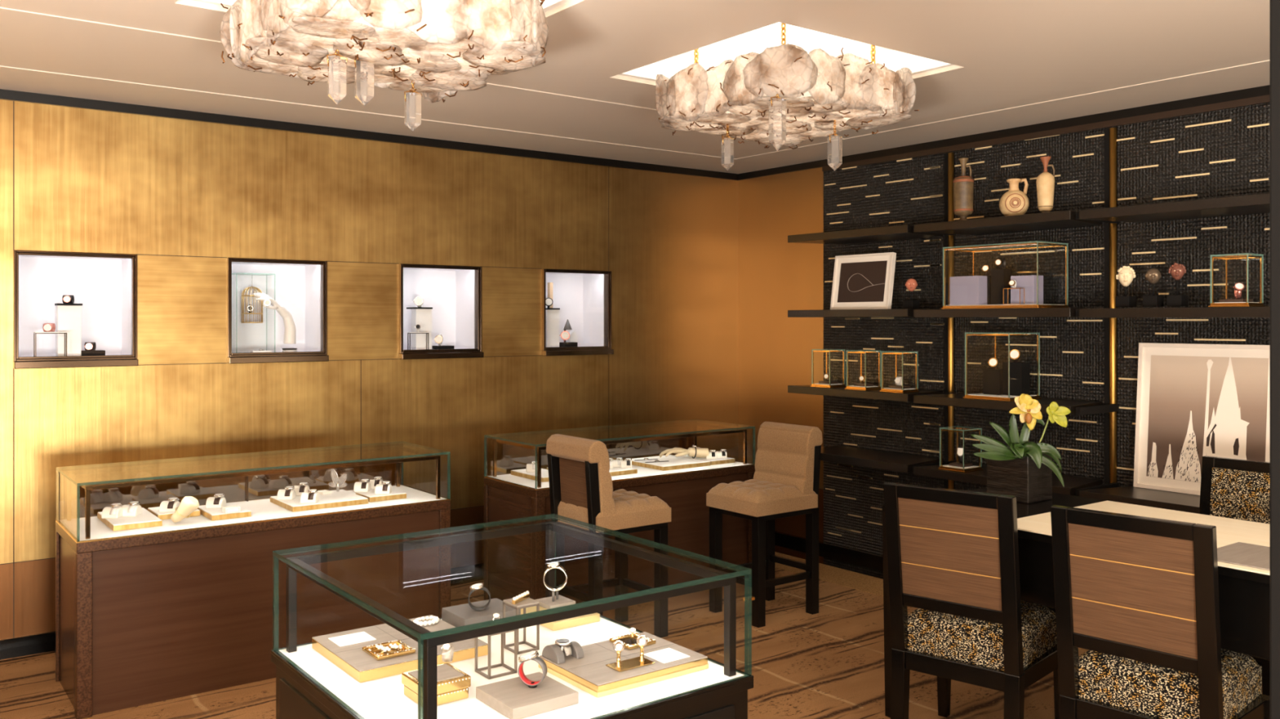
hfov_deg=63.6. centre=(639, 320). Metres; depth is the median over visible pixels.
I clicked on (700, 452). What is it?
mannequin hand
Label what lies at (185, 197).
wall
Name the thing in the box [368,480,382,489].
pillow
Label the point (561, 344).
plinth
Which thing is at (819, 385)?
glass case
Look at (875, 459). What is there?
wall shelf
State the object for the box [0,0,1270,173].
ceiling
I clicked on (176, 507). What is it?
bangle
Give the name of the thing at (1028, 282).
block
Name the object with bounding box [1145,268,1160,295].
carved face
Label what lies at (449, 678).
box
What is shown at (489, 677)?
wire stand
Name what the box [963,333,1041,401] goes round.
glass case
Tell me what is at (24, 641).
baseboard
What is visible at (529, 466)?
pillow
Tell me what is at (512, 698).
plinth
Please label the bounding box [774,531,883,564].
baseboard
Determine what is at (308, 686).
display case
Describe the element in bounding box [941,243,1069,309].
glass case
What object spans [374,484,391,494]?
pillow
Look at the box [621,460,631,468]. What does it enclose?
pillow
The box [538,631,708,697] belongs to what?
display tray
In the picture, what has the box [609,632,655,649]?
holder
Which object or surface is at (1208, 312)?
wall shelf
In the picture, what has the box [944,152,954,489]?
rod
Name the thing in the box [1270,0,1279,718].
pillar
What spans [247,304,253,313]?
watch
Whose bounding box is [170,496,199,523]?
cone
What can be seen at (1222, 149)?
wall panel
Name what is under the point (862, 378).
watch
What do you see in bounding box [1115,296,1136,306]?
block
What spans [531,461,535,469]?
watch
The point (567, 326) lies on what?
ornament
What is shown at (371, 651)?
holder
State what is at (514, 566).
display case
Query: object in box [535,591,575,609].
stand
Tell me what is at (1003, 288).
wire stand
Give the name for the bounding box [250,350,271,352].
display tray
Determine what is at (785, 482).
bar stool
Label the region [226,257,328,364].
wall niche
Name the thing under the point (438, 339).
watch
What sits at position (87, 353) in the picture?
plinth
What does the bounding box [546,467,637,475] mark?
display tray
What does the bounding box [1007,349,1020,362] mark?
watch
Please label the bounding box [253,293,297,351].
mannequin hand
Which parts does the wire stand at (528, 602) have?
leg, leg, leg, leg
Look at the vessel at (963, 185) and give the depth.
5.77 m
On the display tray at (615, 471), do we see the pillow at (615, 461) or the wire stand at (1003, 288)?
the pillow at (615, 461)
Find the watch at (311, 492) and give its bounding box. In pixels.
[307,489,317,499]
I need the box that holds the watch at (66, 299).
[62,294,74,303]
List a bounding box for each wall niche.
[13,249,138,368]
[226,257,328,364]
[398,263,484,359]
[542,268,613,355]
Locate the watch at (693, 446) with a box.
[691,444,697,458]
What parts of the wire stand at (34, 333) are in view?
leg, frame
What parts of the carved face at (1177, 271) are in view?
rod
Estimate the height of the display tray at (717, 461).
0.025 m
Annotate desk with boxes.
[882,487,1270,718]
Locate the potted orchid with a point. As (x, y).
(1024, 470)
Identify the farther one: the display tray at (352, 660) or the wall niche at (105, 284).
the wall niche at (105, 284)
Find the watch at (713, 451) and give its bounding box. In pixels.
[709,449,716,457]
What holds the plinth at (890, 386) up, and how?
on the glass case at (902, 390)
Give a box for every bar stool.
[546,434,671,638]
[706,421,822,627]
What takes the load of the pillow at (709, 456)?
on the display tray at (717, 461)
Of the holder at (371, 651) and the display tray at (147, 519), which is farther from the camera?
the display tray at (147, 519)
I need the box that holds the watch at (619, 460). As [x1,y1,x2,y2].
[616,457,622,465]
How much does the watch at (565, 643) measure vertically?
0.031 m
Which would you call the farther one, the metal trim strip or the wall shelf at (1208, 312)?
the metal trim strip
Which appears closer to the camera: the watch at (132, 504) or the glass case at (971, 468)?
the watch at (132, 504)
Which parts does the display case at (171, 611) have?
pane, post, rail, post, pane, rail, pane, rail, pane, post, rail, pane, post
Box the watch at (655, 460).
[644,460,668,462]
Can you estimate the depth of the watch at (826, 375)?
6.49 m
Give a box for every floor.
[0,538,1261,718]
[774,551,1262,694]
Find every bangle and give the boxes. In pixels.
[174,506,190,518]
[1017,271,1036,274]
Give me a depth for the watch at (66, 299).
5.10 m
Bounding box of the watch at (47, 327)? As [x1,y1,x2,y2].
[42,323,55,332]
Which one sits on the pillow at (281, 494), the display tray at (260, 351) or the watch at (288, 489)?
the watch at (288, 489)
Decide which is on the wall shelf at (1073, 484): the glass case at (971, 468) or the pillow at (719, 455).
the glass case at (971, 468)
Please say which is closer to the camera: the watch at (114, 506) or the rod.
the watch at (114, 506)
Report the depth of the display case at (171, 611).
4.42 m
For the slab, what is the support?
on the display case at (308, 686)
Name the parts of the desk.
leg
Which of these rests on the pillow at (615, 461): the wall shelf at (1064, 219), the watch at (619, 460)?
the watch at (619, 460)
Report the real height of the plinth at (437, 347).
0.025 m
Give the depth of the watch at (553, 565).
3.12 m
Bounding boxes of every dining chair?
[883,482,1059,718]
[1050,505,1270,718]
[1199,455,1270,696]
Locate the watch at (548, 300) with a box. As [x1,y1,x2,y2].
[546,297,552,307]
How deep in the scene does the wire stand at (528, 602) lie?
2.78 m
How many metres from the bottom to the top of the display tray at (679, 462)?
0.025 m
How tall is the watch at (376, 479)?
0.040 m
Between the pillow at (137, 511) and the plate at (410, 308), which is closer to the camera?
the pillow at (137, 511)
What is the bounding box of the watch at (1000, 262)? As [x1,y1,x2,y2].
[994,257,1005,269]
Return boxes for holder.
[362,640,415,660]
[542,641,584,664]
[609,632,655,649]
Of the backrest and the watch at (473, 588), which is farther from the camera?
the backrest
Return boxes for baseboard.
[0,563,484,650]
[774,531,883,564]
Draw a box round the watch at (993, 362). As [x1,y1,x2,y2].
[986,357,998,368]
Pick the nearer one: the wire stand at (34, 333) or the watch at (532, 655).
the watch at (532, 655)
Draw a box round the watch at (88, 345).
[84,342,96,350]
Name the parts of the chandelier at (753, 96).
chain, chain, chain, chain, chain, chain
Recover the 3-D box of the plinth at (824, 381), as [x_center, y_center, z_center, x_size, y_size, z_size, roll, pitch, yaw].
[1.190,0.390,6.516,0.080,0.016,0.090,0,0,-37]
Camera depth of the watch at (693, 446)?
6.21 m
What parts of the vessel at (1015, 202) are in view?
handle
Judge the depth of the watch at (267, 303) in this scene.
5.60 m
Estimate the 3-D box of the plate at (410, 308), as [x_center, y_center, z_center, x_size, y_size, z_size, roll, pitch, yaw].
[-1.336,-0.075,6.253,0.136,0.010,0.080,0,0,-37]
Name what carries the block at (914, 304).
on the wall shelf at (902, 313)
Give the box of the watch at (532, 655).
[518,650,546,686]
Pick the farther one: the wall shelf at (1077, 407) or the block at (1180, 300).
the wall shelf at (1077, 407)
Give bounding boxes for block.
[55,305,80,355]
[411,308,431,349]
[546,309,559,346]
[567,330,577,342]
[902,300,919,309]
[950,275,986,305]
[983,368,1003,395]
[986,275,991,304]
[991,268,1011,304]
[1002,361,1030,395]
[1010,275,1043,304]
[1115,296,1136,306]
[1142,295,1164,306]
[1166,294,1188,306]
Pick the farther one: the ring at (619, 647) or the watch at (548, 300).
the watch at (548, 300)
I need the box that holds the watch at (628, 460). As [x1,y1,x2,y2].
[625,457,631,465]
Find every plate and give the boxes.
[54,303,82,305]
[406,306,432,309]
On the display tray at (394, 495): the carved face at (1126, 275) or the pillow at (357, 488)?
the pillow at (357, 488)
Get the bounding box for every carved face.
[905,278,917,300]
[1115,266,1135,296]
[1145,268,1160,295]
[1168,262,1186,295]
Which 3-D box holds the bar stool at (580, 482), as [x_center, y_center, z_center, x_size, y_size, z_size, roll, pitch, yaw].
[-0.157,1.056,5.076,0.484,0.988,0.390,0,0,-37]
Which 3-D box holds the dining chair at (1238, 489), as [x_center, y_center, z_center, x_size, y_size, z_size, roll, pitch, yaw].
[2.346,1.064,4.070,0.535,0.972,0.502,0,0,-37]
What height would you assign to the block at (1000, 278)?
0.195 m
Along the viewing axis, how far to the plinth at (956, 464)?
5.72 m
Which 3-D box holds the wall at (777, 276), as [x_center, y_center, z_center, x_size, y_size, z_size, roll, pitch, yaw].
[3.345,0.183,4.227,0.051,2.734,8.729,0,0,-37]
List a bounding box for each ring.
[492,613,500,620]
[613,640,624,652]
[629,627,635,642]
[636,635,647,646]
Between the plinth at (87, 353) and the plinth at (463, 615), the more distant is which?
the plinth at (87, 353)
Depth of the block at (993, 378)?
5.60 m
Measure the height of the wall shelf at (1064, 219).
0.046 m
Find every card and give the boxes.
[316,489,332,494]
[328,631,376,646]
[644,648,689,663]
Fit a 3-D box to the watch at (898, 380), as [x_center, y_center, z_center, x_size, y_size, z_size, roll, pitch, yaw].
[1.521,0.357,6.064,0.036,0.051,0.069,0,0,30]
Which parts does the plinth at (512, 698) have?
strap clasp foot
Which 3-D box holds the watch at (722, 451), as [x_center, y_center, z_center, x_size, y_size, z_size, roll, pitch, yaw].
[0.506,0.801,6.265,0.041,0.035,0.063,0,0,-1]
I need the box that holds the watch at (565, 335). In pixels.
[559,329,569,342]
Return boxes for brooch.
[375,643,402,653]
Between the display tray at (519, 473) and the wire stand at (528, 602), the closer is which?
the wire stand at (528, 602)
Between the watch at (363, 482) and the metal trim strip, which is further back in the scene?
the metal trim strip
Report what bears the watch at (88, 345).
on the wall niche at (105, 284)
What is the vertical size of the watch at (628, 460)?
0.035 m
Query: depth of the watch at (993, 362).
5.60 m
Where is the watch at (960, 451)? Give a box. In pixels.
[956,448,963,463]
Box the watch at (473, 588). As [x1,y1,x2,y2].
[467,582,490,611]
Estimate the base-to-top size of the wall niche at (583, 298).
0.559 m
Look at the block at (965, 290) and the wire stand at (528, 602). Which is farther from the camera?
the block at (965, 290)
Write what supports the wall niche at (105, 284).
attached to the wall at (185, 197)
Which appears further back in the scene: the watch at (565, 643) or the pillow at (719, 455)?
the pillow at (719, 455)
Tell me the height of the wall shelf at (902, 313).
0.046 m
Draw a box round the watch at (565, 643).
[555,638,572,656]
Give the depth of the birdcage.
5.73 m
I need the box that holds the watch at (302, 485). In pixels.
[298,482,308,492]
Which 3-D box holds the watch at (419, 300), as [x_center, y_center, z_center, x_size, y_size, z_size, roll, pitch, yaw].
[-1.338,-0.115,6.249,0.063,0.068,0.078,0,0,-3]
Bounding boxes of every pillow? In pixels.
[101,506,123,519]
[121,505,142,516]
[159,501,180,512]
[205,497,226,508]
[276,489,295,500]
[293,485,309,496]
[300,493,319,503]
[353,482,370,492]
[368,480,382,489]
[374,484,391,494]
[525,463,535,472]
[612,459,621,467]
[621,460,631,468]
[706,452,716,459]
[715,451,726,458]
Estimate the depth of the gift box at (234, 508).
4.48 m
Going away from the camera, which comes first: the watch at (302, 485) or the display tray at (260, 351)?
the watch at (302, 485)
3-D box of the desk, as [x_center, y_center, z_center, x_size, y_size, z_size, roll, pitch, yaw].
[1.836,1.135,3.517,0.785,0.830,1.910,0,0,-37]
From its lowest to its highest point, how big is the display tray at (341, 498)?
0.025 m
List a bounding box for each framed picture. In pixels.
[830,252,896,309]
[1133,342,1270,495]
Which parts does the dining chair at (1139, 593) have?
leg, rail, panel, rail, seat, seat rail, leg, leg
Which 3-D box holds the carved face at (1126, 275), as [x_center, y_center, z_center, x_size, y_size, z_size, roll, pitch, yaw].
[2.383,-0.194,5.065,0.071,0.149,0.074,0,0,-23]
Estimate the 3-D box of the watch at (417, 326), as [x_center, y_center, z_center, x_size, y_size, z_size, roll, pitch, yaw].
[-1.325,0.045,6.158,0.034,0.048,0.058,0,0,-8]
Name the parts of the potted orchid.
planter, stem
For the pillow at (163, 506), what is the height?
0.045 m
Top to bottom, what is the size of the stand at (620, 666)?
0.040 m
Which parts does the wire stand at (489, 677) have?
leg, leg, leg, leg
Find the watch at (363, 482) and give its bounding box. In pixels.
[360,479,369,488]
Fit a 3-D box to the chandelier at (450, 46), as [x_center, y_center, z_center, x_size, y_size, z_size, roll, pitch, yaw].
[-0.852,-0.962,3.450,0.964,0.559,0.991,0,0,-37]
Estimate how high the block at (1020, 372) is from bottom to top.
0.176 m
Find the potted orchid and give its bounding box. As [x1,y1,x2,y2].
[970,393,1071,503]
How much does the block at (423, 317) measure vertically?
0.250 m
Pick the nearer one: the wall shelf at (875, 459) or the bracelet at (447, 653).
the bracelet at (447, 653)
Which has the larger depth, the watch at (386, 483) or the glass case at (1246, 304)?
the watch at (386, 483)
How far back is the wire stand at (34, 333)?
5.00 m
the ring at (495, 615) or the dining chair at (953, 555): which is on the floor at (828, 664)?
the dining chair at (953, 555)
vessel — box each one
[952,157,973,220]
[999,177,1029,216]
[1035,156,1054,213]
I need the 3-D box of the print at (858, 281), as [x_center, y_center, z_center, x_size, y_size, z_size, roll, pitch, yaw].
[1.376,-0.239,6.404,0.037,0.250,0.369,0,0,-37]
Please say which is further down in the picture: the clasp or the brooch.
the brooch
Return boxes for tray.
[97,507,162,531]
[147,506,199,519]
[197,503,251,520]
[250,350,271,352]
[270,489,368,511]
[311,615,488,683]
[355,488,406,502]
[511,468,548,482]
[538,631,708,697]
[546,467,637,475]
[624,454,710,471]
[681,454,735,465]
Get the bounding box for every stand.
[33,332,66,356]
[407,332,428,349]
[475,629,517,679]
[502,597,539,654]
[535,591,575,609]
[605,646,654,672]
[1003,288,1024,304]
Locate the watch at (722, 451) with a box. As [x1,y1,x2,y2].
[720,448,726,456]
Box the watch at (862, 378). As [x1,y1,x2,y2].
[858,374,865,383]
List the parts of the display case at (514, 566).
post, pane, rail, rail, post, pane, pane, rail, pane, post, pane, post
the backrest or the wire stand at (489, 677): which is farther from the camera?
the backrest
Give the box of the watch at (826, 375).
[823,373,831,381]
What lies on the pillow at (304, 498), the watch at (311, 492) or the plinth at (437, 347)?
the watch at (311, 492)
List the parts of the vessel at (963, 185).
handle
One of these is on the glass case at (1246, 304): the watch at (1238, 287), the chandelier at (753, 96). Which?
the watch at (1238, 287)
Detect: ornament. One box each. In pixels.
[328,469,346,491]
[563,319,572,329]
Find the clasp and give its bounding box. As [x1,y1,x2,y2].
[511,591,529,604]
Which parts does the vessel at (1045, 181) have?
handle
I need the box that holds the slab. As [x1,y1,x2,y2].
[520,606,599,631]
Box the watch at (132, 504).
[127,501,140,512]
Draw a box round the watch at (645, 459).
[635,457,657,461]
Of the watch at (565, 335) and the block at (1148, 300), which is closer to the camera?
the block at (1148, 300)
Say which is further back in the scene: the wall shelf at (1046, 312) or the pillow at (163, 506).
the wall shelf at (1046, 312)
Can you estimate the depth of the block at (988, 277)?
5.65 m
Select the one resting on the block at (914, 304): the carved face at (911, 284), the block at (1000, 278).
the carved face at (911, 284)
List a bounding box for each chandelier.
[219,0,548,130]
[655,22,919,170]
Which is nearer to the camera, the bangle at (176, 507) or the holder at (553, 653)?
the holder at (553, 653)
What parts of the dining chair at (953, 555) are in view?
leg, leg, rail, panel, rail, seat rail, seat, leg, leg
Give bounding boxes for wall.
[0,99,738,639]
[738,167,823,542]
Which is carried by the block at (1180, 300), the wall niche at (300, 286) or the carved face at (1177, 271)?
the carved face at (1177, 271)
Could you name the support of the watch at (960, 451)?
on the glass case at (971, 468)
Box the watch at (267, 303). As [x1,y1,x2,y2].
[262,299,271,306]
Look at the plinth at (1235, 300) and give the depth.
4.55 m
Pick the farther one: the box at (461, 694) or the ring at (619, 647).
the ring at (619, 647)
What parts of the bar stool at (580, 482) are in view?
leg, panel, backrest, leg, seat frame, seat, leg, leg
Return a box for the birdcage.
[240,286,262,323]
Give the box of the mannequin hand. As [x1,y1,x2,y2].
[659,447,709,457]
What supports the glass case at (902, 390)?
on the wall shelf at (804, 389)
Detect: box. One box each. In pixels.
[222,505,239,513]
[401,662,471,694]
[404,685,468,705]
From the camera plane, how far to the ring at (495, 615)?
2.59 m
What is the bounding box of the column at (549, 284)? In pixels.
[547,282,552,307]
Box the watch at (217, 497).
[213,493,224,504]
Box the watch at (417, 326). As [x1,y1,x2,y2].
[414,324,420,332]
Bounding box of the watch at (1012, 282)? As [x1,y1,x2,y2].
[1008,280,1016,288]
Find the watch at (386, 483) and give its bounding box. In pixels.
[381,480,391,491]
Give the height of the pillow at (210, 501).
0.045 m
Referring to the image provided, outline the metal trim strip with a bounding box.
[1104,127,1116,484]
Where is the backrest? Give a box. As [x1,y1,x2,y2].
[1209,467,1270,524]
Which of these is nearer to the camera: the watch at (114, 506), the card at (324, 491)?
the watch at (114, 506)
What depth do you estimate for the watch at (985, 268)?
5.66 m
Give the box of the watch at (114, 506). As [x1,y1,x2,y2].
[109,503,122,515]
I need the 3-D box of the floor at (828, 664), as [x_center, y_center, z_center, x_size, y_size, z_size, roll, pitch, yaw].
[0.229,1.573,1.849,7.891,0.054,8.779,0,0,-37]
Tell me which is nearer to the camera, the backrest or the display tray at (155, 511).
the backrest
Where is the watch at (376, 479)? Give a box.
[373,476,382,486]
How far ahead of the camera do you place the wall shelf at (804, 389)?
6.19 m
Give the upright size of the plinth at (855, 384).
0.016 m
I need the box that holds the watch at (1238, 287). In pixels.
[1232,282,1244,298]
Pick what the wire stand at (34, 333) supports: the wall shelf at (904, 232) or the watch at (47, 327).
the watch at (47, 327)
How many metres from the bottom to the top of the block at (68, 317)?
0.254 m
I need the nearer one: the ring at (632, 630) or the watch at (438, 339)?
the ring at (632, 630)
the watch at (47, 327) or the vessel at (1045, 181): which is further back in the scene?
the vessel at (1045, 181)
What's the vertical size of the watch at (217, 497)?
0.040 m
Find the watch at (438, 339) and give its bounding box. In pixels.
[433,333,443,346]
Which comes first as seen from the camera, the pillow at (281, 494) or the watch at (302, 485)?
the pillow at (281, 494)
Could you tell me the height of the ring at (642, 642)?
0.030 m
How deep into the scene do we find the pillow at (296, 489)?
4.91 m
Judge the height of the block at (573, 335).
0.110 m
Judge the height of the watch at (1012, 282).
0.044 m
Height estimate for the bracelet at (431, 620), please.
0.014 m
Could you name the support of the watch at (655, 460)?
on the display tray at (679, 462)
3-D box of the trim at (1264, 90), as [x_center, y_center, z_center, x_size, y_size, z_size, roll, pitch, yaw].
[3.338,-1.061,4.177,0.024,0.046,8.657,0,0,-37]
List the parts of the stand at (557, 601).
rod, rod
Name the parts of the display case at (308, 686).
post, pane, rail, pane, rail, post, drawer, pane, post, rail, pane, rail, pane, post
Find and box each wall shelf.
[787,224,955,244]
[787,308,914,317]
[787,384,955,402]
[820,445,955,473]
[914,210,1119,235]
[914,307,1083,317]
[914,393,1119,415]
[914,462,1119,496]
[1079,193,1270,222]
[1079,306,1270,318]
[1079,485,1199,514]
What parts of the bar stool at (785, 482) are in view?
leg, leg, seat, seat frame, leg, backrest, leg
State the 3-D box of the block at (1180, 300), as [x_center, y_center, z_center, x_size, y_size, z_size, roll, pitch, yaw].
[2.534,-0.093,4.864,0.070,0.052,0.068,0,0,-37]
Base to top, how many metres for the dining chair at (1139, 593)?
0.972 m
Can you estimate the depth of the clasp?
2.78 m
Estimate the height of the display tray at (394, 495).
0.025 m
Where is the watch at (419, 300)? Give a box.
[413,296,423,306]
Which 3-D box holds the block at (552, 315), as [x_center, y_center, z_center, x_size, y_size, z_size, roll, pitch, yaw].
[-0.591,0.054,6.814,0.096,0.251,0.070,0,0,-37]
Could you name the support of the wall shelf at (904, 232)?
attached to the wall panel
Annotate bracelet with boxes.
[282,348,297,350]
[413,616,439,626]
[441,643,453,662]
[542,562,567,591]
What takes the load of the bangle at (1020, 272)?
on the block at (1028, 282)
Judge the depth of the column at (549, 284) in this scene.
6.87 m
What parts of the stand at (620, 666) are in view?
post, plate, post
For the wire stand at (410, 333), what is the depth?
6.15 m
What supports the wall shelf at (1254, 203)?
attached to the wall panel
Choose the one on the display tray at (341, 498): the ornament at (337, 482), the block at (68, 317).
the ornament at (337, 482)
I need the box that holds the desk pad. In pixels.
[1217,542,1270,570]
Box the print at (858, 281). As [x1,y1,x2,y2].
[837,260,887,302]
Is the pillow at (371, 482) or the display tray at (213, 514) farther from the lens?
the pillow at (371, 482)
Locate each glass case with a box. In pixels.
[810,350,846,388]
[844,351,880,391]
[879,352,919,393]
[937,427,982,472]
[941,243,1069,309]
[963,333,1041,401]
[1208,255,1265,306]
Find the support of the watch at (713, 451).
on the pillow at (709, 456)
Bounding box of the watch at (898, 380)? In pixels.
[894,377,902,385]
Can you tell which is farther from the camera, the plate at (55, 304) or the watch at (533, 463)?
the watch at (533, 463)
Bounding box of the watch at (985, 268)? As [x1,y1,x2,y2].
[981,265,990,275]
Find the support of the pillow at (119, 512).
on the display tray at (147, 519)
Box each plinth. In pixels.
[80,350,105,355]
[431,345,453,349]
[441,598,520,627]
[475,671,577,718]
[559,342,577,346]
[818,380,838,384]
[853,382,873,386]
[888,385,910,388]
[949,462,973,467]
[1218,298,1253,302]
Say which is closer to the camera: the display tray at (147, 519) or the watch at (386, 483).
the display tray at (147, 519)
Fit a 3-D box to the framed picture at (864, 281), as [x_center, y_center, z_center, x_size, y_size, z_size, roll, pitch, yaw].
[1.381,-0.239,6.407,0.079,0.349,0.465,0,0,-37]
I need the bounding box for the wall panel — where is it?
[822,94,1270,556]
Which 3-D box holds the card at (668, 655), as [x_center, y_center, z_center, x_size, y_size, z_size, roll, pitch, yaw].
[0.068,0.856,2.636,0.085,0.002,0.085,0,0,-37]
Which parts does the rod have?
rod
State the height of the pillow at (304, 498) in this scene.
0.045 m
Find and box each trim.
[0,88,737,180]
[737,84,1270,180]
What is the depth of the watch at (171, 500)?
4.49 m
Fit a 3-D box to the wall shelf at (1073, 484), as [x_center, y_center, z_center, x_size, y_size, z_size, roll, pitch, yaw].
[2.014,0.854,5.590,0.402,0.046,0.984,0,0,-37]
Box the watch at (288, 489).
[284,486,294,496]
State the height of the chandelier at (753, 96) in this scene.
0.595 m
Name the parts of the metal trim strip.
rod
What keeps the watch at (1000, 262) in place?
on the block at (1000, 278)
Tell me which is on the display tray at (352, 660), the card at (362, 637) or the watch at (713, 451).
the card at (362, 637)
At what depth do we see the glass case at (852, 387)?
6.26 m
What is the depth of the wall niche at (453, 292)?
6.43 m
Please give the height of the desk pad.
0.004 m
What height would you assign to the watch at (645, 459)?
0.009 m
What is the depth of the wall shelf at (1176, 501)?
4.89 m
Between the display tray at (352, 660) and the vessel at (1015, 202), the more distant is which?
the vessel at (1015, 202)
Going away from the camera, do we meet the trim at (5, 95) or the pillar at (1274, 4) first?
the pillar at (1274, 4)
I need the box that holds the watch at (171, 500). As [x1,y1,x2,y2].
[167,497,178,508]
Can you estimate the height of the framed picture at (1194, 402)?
0.723 m
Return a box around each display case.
[55,441,450,718]
[271,513,755,718]
[483,419,755,604]
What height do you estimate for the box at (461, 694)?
0.026 m

